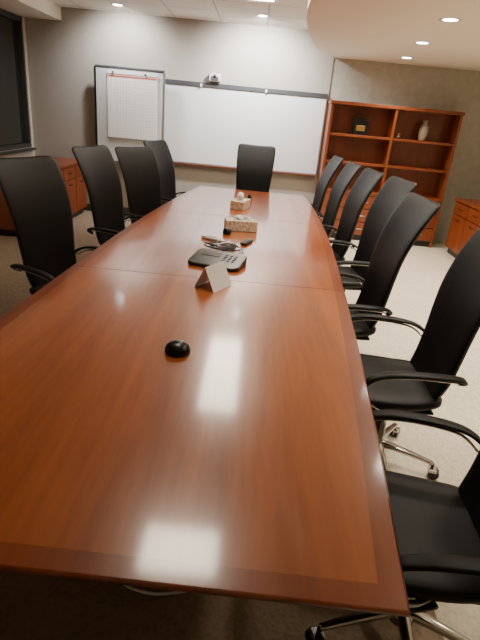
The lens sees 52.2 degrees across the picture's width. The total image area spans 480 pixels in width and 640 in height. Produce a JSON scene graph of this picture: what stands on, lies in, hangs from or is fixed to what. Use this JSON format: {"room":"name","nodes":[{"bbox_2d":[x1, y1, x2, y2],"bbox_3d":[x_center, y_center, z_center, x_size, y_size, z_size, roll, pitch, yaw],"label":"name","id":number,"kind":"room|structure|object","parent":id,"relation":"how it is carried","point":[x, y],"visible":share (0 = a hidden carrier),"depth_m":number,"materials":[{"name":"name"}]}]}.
{"room":"conference room","nodes":[
{"label":"conference room","id":0,"kind":"room"},
{"bbox_2d":[0,8,34,157],"bbox_3d":[-3.204,-1.171,2.729,0.100,2.660,9.300,5,23,0],"label":"wall","id":1,"kind":"structure","parent":0,"point":[26,153],"depth_m":6.80,"materials":[{"name":"beige paint"}]},
{"bbox_2d":[0,9,36,155],"bbox_3d":[-3.100,-1.853,3.495,0.160,1.670,7.250,5,23,0],"label":"window","id":2,"kind":"structure","parent":1,"relation":"in","point":[14,109],"depth_m":6.54,"materials":[{"name":"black glass"}]},
{"bbox_2d":[0,0,61,20],"bbox_3d":[-2.798,-2.288,2.240,0.500,0.160,9.300,5,23,0],"label":"trim","id":3,"kind":"structure","parent":1,"relation":"attached to","point":[39,9],"depth_m":6.03,"materials":[{"name":"paint"}]},
{"bbox_2d":[49,0,308,29],"bbox_3d":[0.305,-2.175,2.328,6.900,0.100,9.800,5,23,0],"label":"ceiling","id":4,"kind":"structure","parent":0,"point":[292,14],"depth_m":5.86,"materials":[{"name":"tile"}]},
{"bbox_2d":[111,3,123,6],"bbox_3d":[-1.496,-3.846,5.984,0.174,0.004,0.174,5,23,0],"label":"recessed light","id":5,"kind":"object","parent":4,"relation":"in","point":[113,4],"visible":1,"depth_m":5.98,"materials":[{"name":"white plastic"}]},
{"bbox_2d":[256,14,269,17],"bbox_3d":[0.269,-3.609,5.819,0.174,0.004,0.174,5,23,0],"label":"recessed light","id":6,"kind":"object","parent":4,"relation":"in","point":[257,15],"visible":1,"depth_m":5.81,"materials":[{"name":"white plastic"}]},
{"bbox_2d":[249,0,276,2],"bbox_3d":[0.124,-2.922,4.192,0.430,0.017,1.750,5,23,0],"label":"ceiling light panel","id":7,"kind":"object","parent":4,"relation":"in","point":[272,1],"depth_m":4.98,"materials":[{"name":"white plastic"}]},
{"bbox_2d":[307,0,479,70],"bbox_3d":[2.072,-2.067,2.966,3.161,0.289,7.820,5,23,0],"label":"ceiling soffit","id":8,"kind":"structure","parent":4,"relation":"attached to","point":[385,31],"depth_m":4.36,"materials":[{"name":"beige paint"}]},
{"bbox_2d":[413,41,431,44],"bbox_3d":[1.793,-2.723,4.818,0.174,0.004,0.174,5,23,0],"label":"recessed light","id":9,"kind":"object","parent":8,"relation":"in","point":[417,42],"visible":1,"depth_m":4.81,"materials":[{"name":"white plastic"}]},
{"bbox_2d":[438,18,461,21],"bbox_3d":[1.589,-2.267,3.704,0.174,0.004,0.174,5,23,0],"label":"recessed light","id":10,"kind":"object","parent":8,"relation":"in","point":[440,19],"visible":1,"depth_m":3.70,"materials":[{"name":"white plastic"}]},
{"bbox_2d":[0,210,479,639],"bbox_3d":[0.067,0.354,3.406,6.900,0.100,9.800,5,23,0],"label":"floor","id":11,"kind":"structure","parent":0,"point":[32,607],"depth_m":1.74,"materials":[{"name":"beige carpet"}]},
{"bbox_2d":[0,155,86,236],"bbox_3d":[-2.640,-1.671,6.460,0.730,0.760,1.770,5,23,0],"label":"credenza","id":12,"kind":"object","parent":11,"relation":"on","point":[71,173],"visible":0.37,"depth_m":6.66,"materials":[{"name":"brown wood"}]},
{"bbox_2d":[0,156,98,294],"bbox_3d":[-1.085,-0.346,3.090,0.730,1.232,0.697,16,25,24],"label":"chair","id":13,"kind":"object","parent":11,"relation":"on","point":[34,190],"visible":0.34,"depth_m":3.04,"materials":[{"name":"black leather"}]},
{"bbox_2d":[72,145,142,245],"bbox_3d":[-0.949,-0.755,4.066,0.731,1.242,0.697,13,24,17],"label":"chair","id":14,"kind":"object","parent":11,"relation":"on","point":[97,165],"visible":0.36,"depth_m":3.99,"materials":[{"name":"black leather"}]},
{"bbox_2d":[94,64,165,161],"bbox_3d":[-1.566,-2.462,6.952,0.968,2.010,0.240,5,23,0],"label":"easel","id":15,"kind":"object","parent":11,"relation":"on","point":[129,101],"visible":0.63,"depth_m":6.74,"materials":[{"name":"grey"}]},
{"bbox_2d":[115,146,160,223],"bbox_3d":[-0.795,-0.990,4.697,0.731,1.207,0.697,20,27,31],"label":"chair","id":16,"kind":"object","parent":11,"relation":"on","point":[138,165],"visible":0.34,"depth_m":4.67,"materials":[{"name":"black leather"}]},
{"bbox_2d":[123,585,186,595],"bbox_3d":[-0.329,0.959,1.757,0.296,0.010,0.051,8,23,6],"label":"power cable","id":17,"kind":"object","parent":11,"relation":"on","point":[127,586],"visible":0.63,"depth_m":1.74,"materials":[{"name":"white plastic"}]},
{"bbox_2d":[143,140,185,205],"bbox_3d":[-0.704,-1.366,5.579,0.730,1.222,0.697,13,24,18],"label":"chair","id":18,"kind":"object","parent":11,"relation":"on","point":[161,150],"visible":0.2,"depth_m":5.56,"materials":[{"name":"black leather"}]},
{"bbox_2d":[0,186,410,616],"bbox_3d":[-0.150,-0.184,3.547,1.649,0.741,5.338,5,23,0],"label":"conference table","id":19,"kind":"object","parent":11,"relation":"on","point":[247,464],"visible":0.94,"depth_m":1.44,"materials":[{"name":"brown wood"}]},
{"bbox_2d":[164,340,189,356],"bbox_3d":[-0.236,0.099,1.855,0.098,0.046,0.098,5,23,0],"label":"table microphone","id":20,"kind":"object","parent":19,"relation":"on","point":[174,348],"visible":1,"depth_m":1.83,"materials":[{"name":"black plastic"}]},
{"bbox_2d":[201,235,220,241],"bbox_3d":[-0.206,-0.586,3.498,0.150,0.022,0.045,18,26,27],"label":"remote control","id":21,"kind":"object","parent":19,"relation":"on","point":[208,237],"visible":1,"depth_m":3.48,"materials":[{"name":"white plastic"}]},
{"bbox_2d":[194,261,231,292],"bbox_3d":[-0.137,-0.235,2.567,0.124,0.120,0.170,18,26,27],"label":"tent card","id":22,"kind":"object","parent":19,"relation":"on","point":[217,274],"visible":1,"depth_m":2.55,"materials":[{"name":"white paper"}]},
{"bbox_2d":[188,248,246,271],"bbox_3d":[-0.135,-0.364,2.958,0.320,0.050,0.240,11,24,13],"label":"phone","id":23,"kind":"object","parent":19,"relation":"on","point":[203,257],"visible":0.98,"depth_m":2.94,"materials":[{"name":"black plastic"}]},
{"bbox_2d":[204,241,243,253],"bbox_3d":[-0.109,-0.495,3.268,0.277,0.049,0.182,5,23,0],"label":"cable bundle","id":24,"kind":"object","parent":19,"relation":"on","point":[232,246],"visible":0.98,"depth_m":3.23,"materials":[{"name":"grey"}]},
{"bbox_2d":[223,227,230,234],"bbox_3d":[-0.097,-0.672,3.696,0.064,0.045,0.064,5,23,0],"label":"table microphone","id":25,"kind":"object","parent":19,"relation":"on","point":[227,231],"visible":1,"depth_m":3.67,"materials":[{"name":"black plastic"}]},
{"bbox_2d":[230,192,250,210],"bbox_3d":[0.008,-1.151,4.706,0.130,0.152,0.250,11,24,14],"label":"tissue box","id":26,"kind":"object","parent":19,"relation":"on","point":[240,203],"visible":1,"depth_m":4.63,"materials":[{"name":"beige cardboard"}]},
{"bbox_2d":[224,215,257,232],"bbox_3d":[0.007,-0.766,3.848,0.250,0.117,0.130,2,23,-7],"label":"tissue box","id":27,"kind":"object","parent":19,"relation":"on","point":[241,223],"visible":1,"depth_m":3.80,"materials":[{"name":"beige cardboard"}]},
{"bbox_2d":[240,239,252,245],"bbox_3d":[0.047,-0.554,3.479,0.045,0.022,0.150,13,24,18],"label":"remote control","id":28,"kind":"object","parent":19,"relation":"on","point":[247,241],"visible":1,"depth_m":3.45,"materials":[{"name":"black plastic"}]},
{"bbox_2d":[236,143,275,191],"bbox_3d":[0.146,-1.528,6.139,0.697,1.227,0.731,6,23,2],"label":"chair","id":29,"kind":"object","parent":11,"relation":"on","point":[255,163],"visible":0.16,"depth_m":6.19,"materials":[{"name":"black leather"}]},
{"bbox_2d":[310,155,343,217],"bbox_3d":[0.724,-1.265,5.643,0.731,1.232,0.697,4,23,-4],"label":"chair","id":30,"kind":"object","parent":11,"relation":"on","point":[336,161],"visible":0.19,"depth_m":5.51,"materials":[{"name":"black leather"}]},
{"bbox_2d":[317,161,360,237],"bbox_3d":[0.747,-0.984,4.989,0.731,1.232,0.697,4,23,-4],"label":"chair","id":31,"kind":"object","parent":11,"relation":"on","point":[351,169],"visible":0.28,"depth_m":4.86,"materials":[{"name":"black leather"}]},
{"bbox_2d":[322,168,383,265],"bbox_3d":[0.786,-0.738,4.417,0.730,1.235,0.697,3,23,-6],"label":"chair","id":32,"kind":"object","parent":11,"relation":"on","point":[369,178],"visible":0.34,"depth_m":4.32,"materials":[{"name":"black leather"}]},
{"bbox_2d":[329,176,416,290],"bbox_3d":[0.844,-0.488,3.834,0.731,1.242,0.697,2,23,-7],"label":"chair","id":33,"kind":"object","parent":11,"relation":"on","point":[395,188],"visible":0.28,"depth_m":3.77,"materials":[{"name":"black leather"}]},
{"bbox_2d":[339,192,440,340],"bbox_3d":[0.668,-0.144,2.990,0.731,1.242,0.697,4,23,-4],"label":"chair","id":34,"kind":"object","parent":11,"relation":"on","point":[414,212],"visible":0.43,"depth_m":2.87,"materials":[{"name":"black leather"}]},
{"bbox_2d":[316,100,464,247],"bbox_3d":[2.021,-2.047,6.989,1.780,1.840,0.373,5,23,0],"label":"bookcase","id":35,"kind":"object","parent":11,"relation":"on","point":[427,163],"visible":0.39,"depth_m":6.93,"materials":[{"name":"brown wood"}]},
{"bbox_2d":[351,117,369,134],"bbox_3d":[1.658,-2.677,6.776,0.210,0.215,0.131,5,23,0],"label":"box","id":36,"kind":"object","parent":35,"relation":"on","point":[359,125],"visible":0.97,"depth_m":6.72,"materials":[{"name":"black plastic"}]},
{"bbox_2d":[418,120,428,140],"bbox_3d":[2.536,-2.611,6.759,0.132,0.260,0.132,5,23,0],"label":"vase","id":37,"kind":"object","parent":35,"relation":"on","point":[424,128],"visible":1,"depth_m":6.72,"materials":[{"name":"beige ceramic"}]},
{"bbox_2d":[304,410,479,639],"bbox_3d":[0.626,0.513,1.440,0.731,1.242,0.697,7,23,4],"label":"chair","id":38,"kind":"object","parent":11,"relation":"on","point":[437,524],"visible":0.59,"depth_m":1.52,"materials":[{"name":"black leather"}]},
{"bbox_2d":[351,227,479,479],"bbox_3d":[0.779,0.159,2.296,0.731,1.247,0.697,5,23,-1],"label":"chair","id":39,"kind":"object","parent":11,"relation":"on","point":[417,385],"visible":0.63,"depth_m":2.24,"materials":[{"name":"black leather"}]},
{"bbox_2d":[445,198,479,257],"bbox_3d":[3.189,-0.750,5.585,0.630,0.760,2.920,5,23,0],"label":"credenza","id":40,"kind":"object","parent":11,"relation":"on","point":[465,220],"visible":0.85,"depth_m":6.53,"materials":[{"name":"brown wood"}]},
{"bbox_2d":[24,7,479,243],"bbox_3d":[0.353,-2.680,7.055,6.900,2.660,0.100,5,23,0],"label":"wall","id":41,"kind":"structure","parent":0,"point":[62,56],"depth_m":6.72,"materials":[{"name":"beige paint"}]},
{"bbox_2d":[83,204,128,212],"bbox_3d":[-1.014,-1.603,7.504,4.180,0.100,0.012,5,23,0],"label":"baseboard","id":42,"kind":"structure","parent":41,"relation":"attached to","point":[88,207],"depth_m":7.50,"materials":[{"name":"brown paint"}]},
{"bbox_2d":[209,73,220,81],"bbox_3d":[-0.341,-3.315,6.701,0.160,0.100,0.106,5,23,0],"label":"wall sensor","id":43,"kind":"object","parent":41,"relation":"attached to","point":[213,77],"visible":1,"depth_m":6.66,"materials":[{"name":"white plastic"}]},
{"bbox_2d":[164,79,327,176],"bbox_3d":[0.024,-2.707,6.955,2.300,1.110,0.085,5,23,0],"label":"whiteboard","id":44,"kind":"object","parent":41,"relation":"attached to","point":[205,127],"visible":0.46,"depth_m":6.95,"materials":[{"name":"white ceramic"}]}
]}

